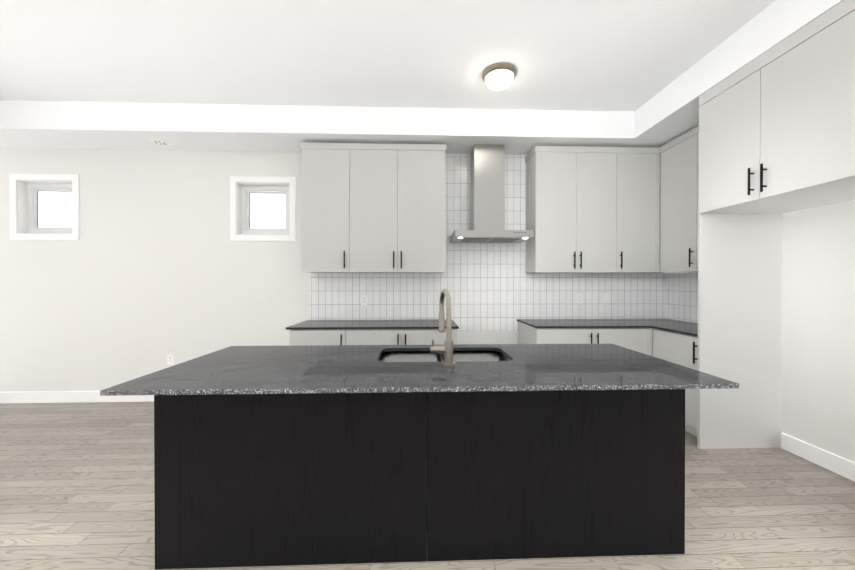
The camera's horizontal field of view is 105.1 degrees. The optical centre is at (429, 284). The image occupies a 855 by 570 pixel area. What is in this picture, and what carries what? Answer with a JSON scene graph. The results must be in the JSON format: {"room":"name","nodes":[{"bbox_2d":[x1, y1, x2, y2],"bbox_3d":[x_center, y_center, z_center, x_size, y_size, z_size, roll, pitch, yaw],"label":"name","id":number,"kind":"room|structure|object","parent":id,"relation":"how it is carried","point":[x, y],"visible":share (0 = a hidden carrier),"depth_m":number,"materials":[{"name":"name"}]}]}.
{"room":"kitchen","nodes":[
{"label":"kitchen","id":0,"kind":"room"},
{"bbox_2d":[0,148,665,391],"bbox_3d":[-0.998,-0.235,3.824,7.910,3.100,0.150,0,0,-2],"label":"wall","id":1,"kind":"structure","parent":0,"point":[149,270],"depth_m":3.67,"materials":[{"name":"white paint"}]},
{"bbox_2d":[9,174,79,239],"bbox_3d":[-4.262,-0.856,3.698,0.728,0.728,0.161,0,0,-2],"label":"window","id":2,"kind":"structure","parent":1,"relation":"in","point":[46,206],"depth_m":3.70,"materials":[{"name":"white glass"}]},
{"bbox_2d":[0,391,153,402],"bbox_3d":[-3.074,1.254,3.679,3.390,0.125,0.014,0,0,-2],"label":"baseboard","id":3,"kind":"structure","parent":1,"relation":"attached to","point":[39,396],"depth_m":3.64,"materials":[{"name":"white paint"}]},
{"bbox_2d":[167,354,173,364],"bbox_3d":[-2.915,0.846,3.685,0.070,0.114,0.008,0,0,-2],"label":"outlet","id":4,"kind":"object","parent":1,"relation":"attached to","point":[170,359],"visible":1,"depth_m":3.68,"materials":[{"name":"white plastic"}]},
{"bbox_2d":[230,176,295,240],"bbox_3d":[-1.884,-0.856,3.780,0.728,0.728,0.161,0,0,-2],"label":"window","id":5,"kind":"structure","parent":1,"relation":"in","point":[266,211],"depth_m":3.79,"materials":[{"name":"white glass"}]},
{"bbox_2d":[300,142,351,272],"bbox_3d":[-1.087,-0.785,3.570,0.499,1.306,0.322,0,0,-2],"label":"upper cabinet","id":6,"kind":"object","parent":1,"relation":"attached to","point":[326,171],"depth_m":3.41,"materials":[{"name":"grey wood"}]},
{"bbox_2d":[352,146,445,272],"bbox_3d":[-0.336,-0.785,3.595,1.005,1.306,0.322,0,0,-2],"label":"upper cabinet","id":7,"kind":"object","parent":1,"relation":"attached to","point":[372,208],"depth_m":3.44,"materials":[{"name":"grey wood"}]},
{"bbox_2d":[309,154,664,331],"bbox_3d":[0.719,-0.476,3.802,4.172,2.063,0.008,0,0,-2],"label":"tile backsplash","id":8,"kind":"structure","parent":1,"relation":"attached to","point":[492,287],"depth_m":3.80,"materials":[{"name":"white tile"}]},
{"bbox_2d":[361,295,366,304],"bbox_3d":[-0.743,0.179,3.747,0.070,0.114,0.008,0,0,-2],"label":"outlet","id":9,"kind":"object","parent":8,"relation":"attached to","point":[363,299],"visible":1,"depth_m":3.75,"materials":[{"name":"white plastic"}]},
{"bbox_2d":[577,294,582,302],"bbox_3d":[1.761,0.167,3.833,0.070,0.114,0.008,0,0,-2],"label":"outlet","id":10,"kind":"object","parent":8,"relation":"attached to","point":[579,298],"visible":1,"depth_m":3.83,"materials":[{"name":"white plastic"}]},
{"bbox_2d":[603,294,608,302],"bbox_3d":[2.078,0.167,3.844,0.070,0.114,0.007,0,0,-2],"label":"outlet","id":11,"kind":"object","parent":8,"relation":"attached to","point":[605,298],"visible":1,"depth_m":3.84,"materials":[{"name":"white plastic"}]},
{"bbox_2d":[450,144,533,242],"bbox_3d":[0.647,-0.990,3.540,0.800,1.031,0.502,0,0,-2],"label":"range hood","id":12,"kind":"object","parent":1,"relation":"attached to","point":[487,209],"visible":1,"depth_m":3.52,"materials":[{"name":"silver metal"}]},
{"bbox_2d":[525,146,620,272],"bbox_3d":[1.566,-0.785,3.660,0.880,1.306,0.322,0,0,-2],"label":"upper cabinet","id":13,"kind":"object","parent":1,"relation":"attached to","point":[611,209],"depth_m":3.50,"materials":[{"name":"grey wood"}]},
{"bbox_2d":[617,150,656,272],"bbox_3d":[2.243,-0.785,3.684,0.474,1.306,0.322,0,0,-2],"label":"upper cabinet","id":14,"kind":"object","parent":1,"relation":"attached to","point":[636,169],"depth_m":3.52,"materials":[{"name":"grey wood"}]},
{"bbox_2d":[0,0,775,111],"bbox_3d":[-0.868,-1.824,0.003,7.910,0.120,7.780,0,0,-2],"label":"ceiling","id":15,"kind":"structure","parent":0,"point":[607,55],"depth_m":2.48,"materials":[{"name":"white paint"}]},
{"bbox_2d":[482,63,516,90],"bbox_3d":[0.592,-1.710,2.765,0.292,0.136,0.292,0,0,-2],"label":"flush-mount ceiling light","id":16,"kind":"object","parent":15,"relation":"attached to","point":[498,76],"visible":1,"depth_m":2.69,"materials":[{"name":"white glass"}]},
{"bbox_2d":[0,0,842,154],"bbox_3d":[-0.868,-1.626,0.004,7.610,0.275,7.480,0,0,-2],"label":"soffit","id":17,"kind":"structure","parent":0,"point":[667,114],"depth_m":3.27,"materials":[{"name":"white paint"}]},
{"bbox_2d":[150,138,169,145],"bbox_3d":[-2.842,-1.499,3.459,0.170,0.016,0.170,0,0,-2],"label":"ceiling vent","id":18,"kind":"object","parent":17,"relation":"in","point":[159,141],"visible":1,"depth_m":3.43,"materials":[{"name":"white paint"}]},
{"bbox_2d":[0,402,854,569],"bbox_3d":[-0.868,1.386,0.020,7.910,0.100,7.780,0,0,-2],"label":"floor","id":19,"kind":"structure","parent":0,"point":[76,485],"depth_m":1.95,"materials":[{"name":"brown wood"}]},
{"bbox_2d":[154,393,377,568],"bbox_3d":[-0.780,0.881,1.863,1.018,0.890,0.648,0,0,-2],"label":"base cabinet","id":20,"kind":"object","parent":19,"relation":"on","point":[247,480],"depth_m":1.54,"materials":[{"name":"black wood"}]},
{"bbox_2d":[290,329,345,345],"bbox_3d":[-1.077,0.872,3.437,0.536,0.890,0.607,0,0,-2],"label":"base cabinet","id":21,"kind":"object","parent":19,"relation":"on","point":[299,337],"depth_m":3.13,"materials":[{"name":"grey wood"}]},
{"bbox_2d":[346,329,456,344],"bbox_3d":[-0.274,0.872,3.464,1.072,0.890,0.607,0,0,-2],"label":"base cabinet","id":22,"kind":"object","parent":19,"relation":"on","point":[353,336],"depth_m":3.16,"materials":[{"name":"grey wood"}]},
{"bbox_2d":[286,319,458,329],"bbox_3d":[-0.550,0.417,3.444,1.650,0.020,0.623,0,0,-2],"label":"countertop","id":23,"kind":"structure","parent":22,"relation":"on","point":[370,324],"depth_m":3.33,"materials":[{"name":"grey stone"}]},
{"bbox_2d":[378,353,585,562],"bbox_3d":[0.227,0.881,1.897,0.998,0.890,0.648,0,0,-2],"label":"base cabinet","id":24,"kind":"object","parent":19,"relation":"on","point":[468,475],"depth_m":1.57,"materials":[{"name":"black wood"}]},
{"bbox_2d":[518,322,645,353],"bbox_3d":[1.619,0.872,3.529,1.160,0.890,0.606,0,0,-2],"label":"base cabinet","id":25,"kind":"object","parent":19,"relation":"on","point":[634,339],"depth_m":3.23,"materials":[{"name":"grey wood"}]},
{"bbox_2d":[586,389,684,556],"bbox_3d":[0.986,0.881,1.923,0.520,0.890,0.648,0,0,-2],"label":"base cabinet","id":26,"kind":"object","parent":19,"relation":"on","point":[635,439],"depth_m":1.60,"materials":[{"name":"black wood"}]},
{"bbox_2d":[100,343,738,395],"bbox_3d":[-0.011,0.426,1.790,2.607,0.020,0.910,0,0,-2],"label":"countertop","id":27,"kind":"structure","parent":26,"relation":"on","point":[321,369],"depth_m":1.55,"materials":[{"name":"grey stone"}]},
{"bbox_2d":[430,289,454,366],"bbox_3d":[0.066,0.221,1.756,0.126,0.392,0.211,0,0,-2],"label":"gooseneck faucet","id":28,"kind":"object","parent":27,"relation":"on","point":[446,349],"visible":1,"depth_m":1.67,"materials":[{"name":"silver metal"}]},
{"bbox_2d":[378,350,509,361],"bbox_3d":[0.086,0.542,1.954,0.839,0.212,0.460,0,0,-2],"label":"undermount sink","id":29,"kind":"object","parent":27,"relation":"in","point":[429,356],"depth_m":2.15,"materials":[{"name":"silver metal"}]},
{"bbox_2d":[646,328,697,436],"bbox_3d":[2.505,0.875,2.967,0.662,0.890,0.612,0,0,-2],"label":"base cabinet","id":30,"kind":"object","parent":19,"relation":"on","point":[677,348],"depth_m":2.89,"materials":[{"name":"grey wood"}]},
{"bbox_2d":[517,319,697,336],"bbox_3d":[1.932,0.419,3.240,1.787,0.020,1.202,0,0,-2],"label":"countertop","id":31,"kind":"structure","parent":30,"relation":"on","point":[682,327],"depth_m":3.33,"materials":[{"name":"grey stone"}]},
{"bbox_2d":[697,0,854,448],"bbox_3d":[2.495,-0.086,2.160,0.735,2.822,0.987,0,0,-2],"label":"surround","id":32,"kind":"object","parent":19,"relation":"on","point":[776,131],"visible":1,"depth_m":2.42,"materials":[{"name":"grey wood"}]},
{"bbox_2d":[680,200,854,462],"bbox_3d":[3.010,-0.214,0.144,0.150,3.100,7.480,0,0,-2],"label":"wall","id":33,"kind":"structure","parent":0,"point":[818,341],"depth_m":2.40,"materials":[{"name":"white paint"}]},
{"bbox_2d":[657,130,696,272],"bbox_3d":[2.639,-0.783,3.309,0.368,1.306,0.490,0,0,-2],"label":"upper cabinet","id":34,"kind":"object","parent":33,"relation":"attached to","point":[676,160],"depth_m":3.29,"materials":[{"name":"grey wood"}]},
{"bbox_2d":[665,272,697,322],"bbox_3d":[2.821,0.141,3.269,0.009,0.532,1.200,0,0,-2],"label":"tile backsplash","id":35,"kind":"structure","parent":33,"relation":"attached to","point":[681,289],"depth_m":3.64,"materials":[{"name":"white tile"}]},
{"bbox_2d":[697,126,698,271],"bbox_3d":[2.673,-0.781,2.861,0.330,1.306,0.407,0,0,-2],"label":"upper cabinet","id":36,"kind":"object","parent":33,"relation":"attached to","point":[697,126],"depth_m":3.05,"materials":[{"name":"grey wood"}]},
{"bbox_2d":[781,433,854,481],"bbox_3d":[2.859,1.262,2.182,0.014,0.125,0.921,0,0,-2],"label":"baseboard","id":37,"kind":"structure","parent":33,"relation":"attached to","point":[839,465],"depth_m":2.39,"materials":[{"name":"white paint"}]}
]}

